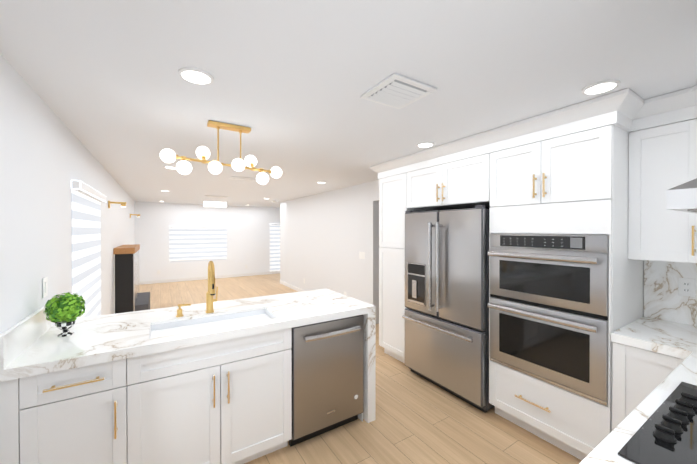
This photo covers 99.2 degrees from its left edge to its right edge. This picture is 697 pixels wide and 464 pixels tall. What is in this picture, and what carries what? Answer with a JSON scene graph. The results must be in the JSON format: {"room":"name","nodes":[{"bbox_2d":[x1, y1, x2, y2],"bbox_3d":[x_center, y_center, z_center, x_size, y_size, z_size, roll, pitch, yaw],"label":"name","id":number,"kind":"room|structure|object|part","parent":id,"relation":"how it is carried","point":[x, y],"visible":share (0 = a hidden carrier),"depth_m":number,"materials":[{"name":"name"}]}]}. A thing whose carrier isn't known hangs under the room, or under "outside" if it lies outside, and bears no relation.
{"room":"kitchen","nodes":[
{"label":"kitchen","id":0,"kind":"room"},
{"bbox_2d":[0,54,134,333],"bbox_3d":[-3.197,0.345,3.782,0.150,2.320,10.760,0,0,-32],"label":"wall","id":1,"kind":"structure","parent":0,"point":[46,156],"depth_m":1.75,"materials":[{"name":"white paint"}]},
{"bbox_2d":[0,297,59,368],"bbox_3d":[-1.737,0.524,1.642,0.020,0.148,0.840,0,0,-32],"label":"backsplash","id":2,"kind":"structure","parent":1,"relation":"attached to","point":[13,342],"depth_m":1.53,"materials":[{"name":"white stone"}]},
{"bbox_2d":[42,277,47,297],"bbox_3d":[-1.854,0.337,1.815,0.010,0.120,0.075,0,0,-32],"label":"light switch","id":3,"kind":"object","parent":1,"relation":"attached to","point":[44,286],"visible":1,"depth_m":1.80,"materials":[{"name":"white plastic"}]},
{"bbox_2d":[71,180,105,317],"bbox_3d":[-2.591,0.433,2.912,0.182,1.705,1.340,0,0,-32],"label":"window","id":4,"kind":"structure","parent":1,"relation":"in","point":[87,200],"depth_m":2.82,"materials":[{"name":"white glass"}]},
{"bbox_2d":[108,201,126,207],"bbox_3d":[-3.198,-0.377,4.108,0.198,0.100,0.070,0,0,-32],"label":"sconce","id":5,"kind":"object","parent":1,"relation":"attached to","point":[123,204],"visible":1,"depth_m":4.11,"materials":[{"name":"gold metal"}]},
{"bbox_2d":[135,202,279,281],"bbox_3d":[-3.691,0.307,9.748,5.700,2.320,0.150,0,0,-32],"label":"wall","id":6,"kind":"structure","parent":0,"point":[248,236],"depth_m":9.15,"materials":[{"name":"white paint"}]},
{"bbox_2d":[169,226,226,262],"bbox_3d":[-4.593,0.358,9.127,1.590,1.065,0.175,0,0,-32],"label":"window","id":7,"kind":"structure","parent":6,"relation":"in","point":[196,243],"depth_m":9.06,"materials":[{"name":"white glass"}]},
{"bbox_2d":[139,271,279,284],"bbox_3d":[-3.647,1.422,9.686,5.400,0.090,0.013,0,0,-32],"label":"baseboard","id":8,"kind":"structure","parent":6,"relation":"attached to","point":[217,277],"depth_m":9.13,"materials":[{"name":"white wood"}]},
{"bbox_2d":[270,224,279,271],"bbox_3d":[-2.549,0.560,10.423,0.470,1.705,0.175,0,0,-32],"label":"window","id":9,"kind":"structure","parent":6,"relation":"in","point":[274,247],"depth_m":10.36,"materials":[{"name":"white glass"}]},
{"bbox_2d":[280,180,378,323],"bbox_3d":[0.423,0.338,4.861,0.120,2.320,8.710,0,0,-32],"label":"wall","id":10,"kind":"structure","parent":0,"point":[326,238],"depth_m":5.82,"materials":[{"name":"white paint"}]},
{"bbox_2d":[280,280,304,291],"bbox_3d":[-0.790,1.441,6.658,0.013,0.090,4.413,0,0,-32],"label":"baseboard","id":11,"kind":"structure","parent":10,"relation":"attached to","point":[281,282],"depth_m":7.75,"materials":[{"name":"white wood"}]},
{"bbox_2d":[359,252,364,258],"bbox_3d":[0.230,0.397,5.041,0.010,0.120,0.165,0,0,-32],"label":"light switch","id":12,"kind":"object","parent":10,"relation":"attached to","point":[361,255],"visible":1,"depth_m":5.04,"materials":[{"name":"white plastic"}]},
{"bbox_2d":[0,0,696,207],"bbox_3d":[-0.852,-0.865,5.259,5.700,0.080,10.760,0,0,-32],"label":"ceiling","id":13,"kind":"structure","parent":0,"point":[127,104],"depth_m":1.48,"materials":[{"name":"white paint"}]},
{"bbox_2d":[164,166,175,168],"bbox_3d":[-2.220,-0.809,3.718,0.164,0.012,0.164,0,0,-32],"label":"recessed light","id":14,"kind":"object","parent":13,"relation":"in","point":[171,167],"visible":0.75,"depth_m":3.71,"materials":[{"name":"white"}]},
{"bbox_2d":[178,67,213,84],"bbox_3d":[-0.779,-0.795,1.518,0.164,0.012,0.164,0,0,-32],"label":"recessed light","id":15,"kind":"object","parent":13,"relation":"in","point":[194,75],"visible":1,"depth_m":1.50,"materials":[{"name":"white plastic"}]},
{"bbox_2d":[203,200,226,206],"bbox_3d":[-3.656,-0.765,8.136,0.600,0.150,0.240,0,0,-32],"label":"crystal ceiling light","id":16,"kind":"object","parent":13,"relation":"attached to","point":[214,203],"visible":0.93,"depth_m":8.05,"materials":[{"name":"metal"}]},
{"bbox_2d":[204,195,227,197],"bbox_3d":[-3.078,-0.820,6.904,0.500,0.024,0.220,0,0,-32],"label":"ceiling vent","id":17,"kind":"object","parent":13,"relation":"in","point":[215,196],"visible":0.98,"depth_m":6.85,"materials":[{"name":"white metal"}]},
{"bbox_2d":[160,120,281,184],"bbox_3d":[-0.915,-0.587,2.232,0.853,0.430,0.246,0,0,-32],"label":"chandelier","id":18,"kind":"object","parent":13,"relation":"hanging from","point":[183,166],"visible":1,"depth_m":2.17,"materials":[{"name":"white glass"}]},
{"bbox_2d":[229,176,256,181],"bbox_3d":[-1.546,-0.805,4.560,0.500,0.024,0.220,0,0,-32],"label":"ceiling vent","id":19,"kind":"object","parent":13,"relation":"in","point":[243,178],"visible":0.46,"depth_m":4.49,"materials":[{"name":"white"}]},
{"bbox_2d":[360,73,436,108],"bbox_3d":[0.279,-0.787,1.697,0.310,0.024,0.310,0,0,-32],"label":"ceiling vent","id":20,"kind":"object","parent":13,"relation":"in","point":[396,91],"visible":0.96,"depth_m":1.66,"materials":[{"name":"white metal"}]},
{"bbox_2d":[416,142,434,147],"bbox_3d":[0.707,-0.802,2.732,0.164,0.012,0.164,0,0,-32],"label":"recessed light","id":21,"kind":"object","parent":13,"relation":"in","point":[424,144],"visible":0.96,"depth_m":2.71,"materials":[{"name":"white plastic"}]},
{"bbox_2d":[582,79,619,94],"bbox_3d":[1.389,-0.795,1.636,0.164,0.012,0.164,0,0,-32],"label":"recessed light","id":22,"kind":"object","parent":13,"relation":"in","point":[600,87],"visible":1,"depth_m":1.62,"materials":[{"name":"white plastic"}]},
{"bbox_2d":[139,274,581,463],"bbox_3d":[-0.852,1.525,5.274,5.700,0.060,10.760,0,0,-32],"label":"floor","id":23,"kind":"structure","parent":0,"point":[419,420],"depth_m":2.26,"materials":[{"name":"brown wood"}]},
{"bbox_2d":[0,357,143,463],"bbox_3d":[-1.480,1.084,1.697,0.509,0.868,0.628,0,0,-32],"label":"base cabinet","id":24,"kind":"object","parent":23,"relation":"on","point":[93,414],"depth_m":1.44,"materials":[{"name":"white paint"}]},
{"bbox_2d":[0,309,151,380],"bbox_3d":[-1.516,0.622,1.782,0.542,0.050,0.840,0,0,-32],"label":"countertop","id":25,"kind":"structure","parent":24,"relation":"on","point":[72,343],"depth_m":1.57,"materials":[{"name":"white stone"}]},
{"bbox_2d":[148,309,275,336],"bbox_3d":[-0.896,0.734,2.004,0.767,0.244,0.364,0,0,-32],"label":"sink","id":26,"kind":"object","parent":25,"relation":"in","point":[165,327],"depth_m":2.10,"materials":[{"name":"white ceramic"}]},
{"bbox_2d":[113,244,149,313],"bbox_3d":[-3.700,0.869,5.124,0.427,1.255,1.300,0,0,-32],"label":"fireplace","id":27,"kind":"object","parent":23,"relation":"on","point":[128,297],"visible":0.79,"depth_m":4.57,"materials":[{"name":"black stone"}]},
{"bbox_2d":[144,305,295,463],"bbox_3d":[-0.957,1.082,2.028,0.969,0.868,0.628,0,0,-32],"label":"base cabinet","id":28,"kind":"object","parent":23,"relation":"on","point":[211,380],"depth_m":1.79,"materials":[{"name":"white paint"}]},
{"bbox_2d":[152,297,263,324],"bbox_3d":[-1.085,0.619,2.318,0.760,0.050,0.395,0,0,-32],"label":"countertop","id":29,"kind":"structure","parent":28,"relation":"on","point":[238,306],"depth_m":2.25,"materials":[{"name":"white stone"}]},
{"bbox_2d":[148,317,287,352],"bbox_3d":[-0.770,0.622,1.820,0.760,0.050,0.105,0,0,-32],"label":"countertop","id":30,"kind":"structure","parent":28,"relation":"on","point":[250,328],"depth_m":1.77,"materials":[{"name":"white stone"}]},
{"bbox_2d":[268,297,367,443],"bbox_3d":[-0.319,1.079,2.432,0.668,0.868,0.628,0,0,-32],"label":"base cabinet","id":31,"kind":"object","parent":23,"relation":"on","point":[332,335],"depth_m":2.19,"materials":[{"name":"silver metal"}]},
{"bbox_2d":[289,315,363,446],"bbox_3d":[-0.273,1.083,2.411,0.588,0.862,0.672,0,0,-32],"label":"dishwasher","id":32,"kind":"object","parent":31,"relation":"in","point":[326,356],"depth_m":2.16,"materials":[{"name":"grey metal"}]},
{"bbox_2d":[370,85,696,459],"bbox_3d":[0.911,0.356,2.341,0.428,2.316,2.970,0,0,-32],"label":"tall cabinet","id":33,"kind":"object","parent":23,"relation":"on","point":[513,256],"visible":1,"depth_m":1.66,"materials":[{"name":"white paint"}]},
{"bbox_2d":[402,205,494,412],"bbox_3d":[1.087,0.643,2.958,0.726,1.735,0.916,0,0,-32],"label":"refrigerator","id":34,"kind":"object","parent":33,"relation":"in","point":[446,317],"depth_m":2.69,"materials":[{"name":"grey metal"}]},
{"bbox_3d":[1.189,-0.726,2.510,1.086,0.157,2.970,0,0,-32],"label":"crown moulding","id":35,"kind":"part","parent":33,"relation":"part of","materials":[{"name":"white paint"}]},
{"bbox_2d":[579,260,696,463],"bbox_3d":[1.272,0.673,1.004,2.566,1.700,0.973,0,0,-32],"label":"countertop","id":36,"kind":"structure","parent":23,"relation":"on","point":[654,387],"depth_m":1.61,"materials":[{"name":"white stone"}]},
{"bbox_3d":[1.165,0.586,0.774,0.710,0.037,0.517,0,0,-32],"label":"cooktop glass","id":37,"kind":"part","parent":36,"relation":"part of","materials":[{"name":"black glass"}]},
{"bbox_2d":[678,278,694,296],"bbox_3d":[2.185,0.357,1.917,0.009,0.116,0.072,0,0,-32],"label":"electrical outlet","id":38,"kind":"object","parent":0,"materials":[{"name":"white plastic"}]},
{"bbox_3d":[1.184,0.367,0.277,3.800,2.320,0.150,0,0,-32],"label":"wall","id":39,"kind":"structure","parent":0,"visible":0},
{"bbox_2d":[666,178,696,213],"bbox_3d":[1.234,-0.421,0.716,0.750,0.743,0.503,0,0,-32],"label":"range hood","id":40,"kind":"object","parent":39,"relation":"attached to","point":[682,197],"visible":1,"depth_m":0.71,"materials":[{"name":"white metal"}]}
]}

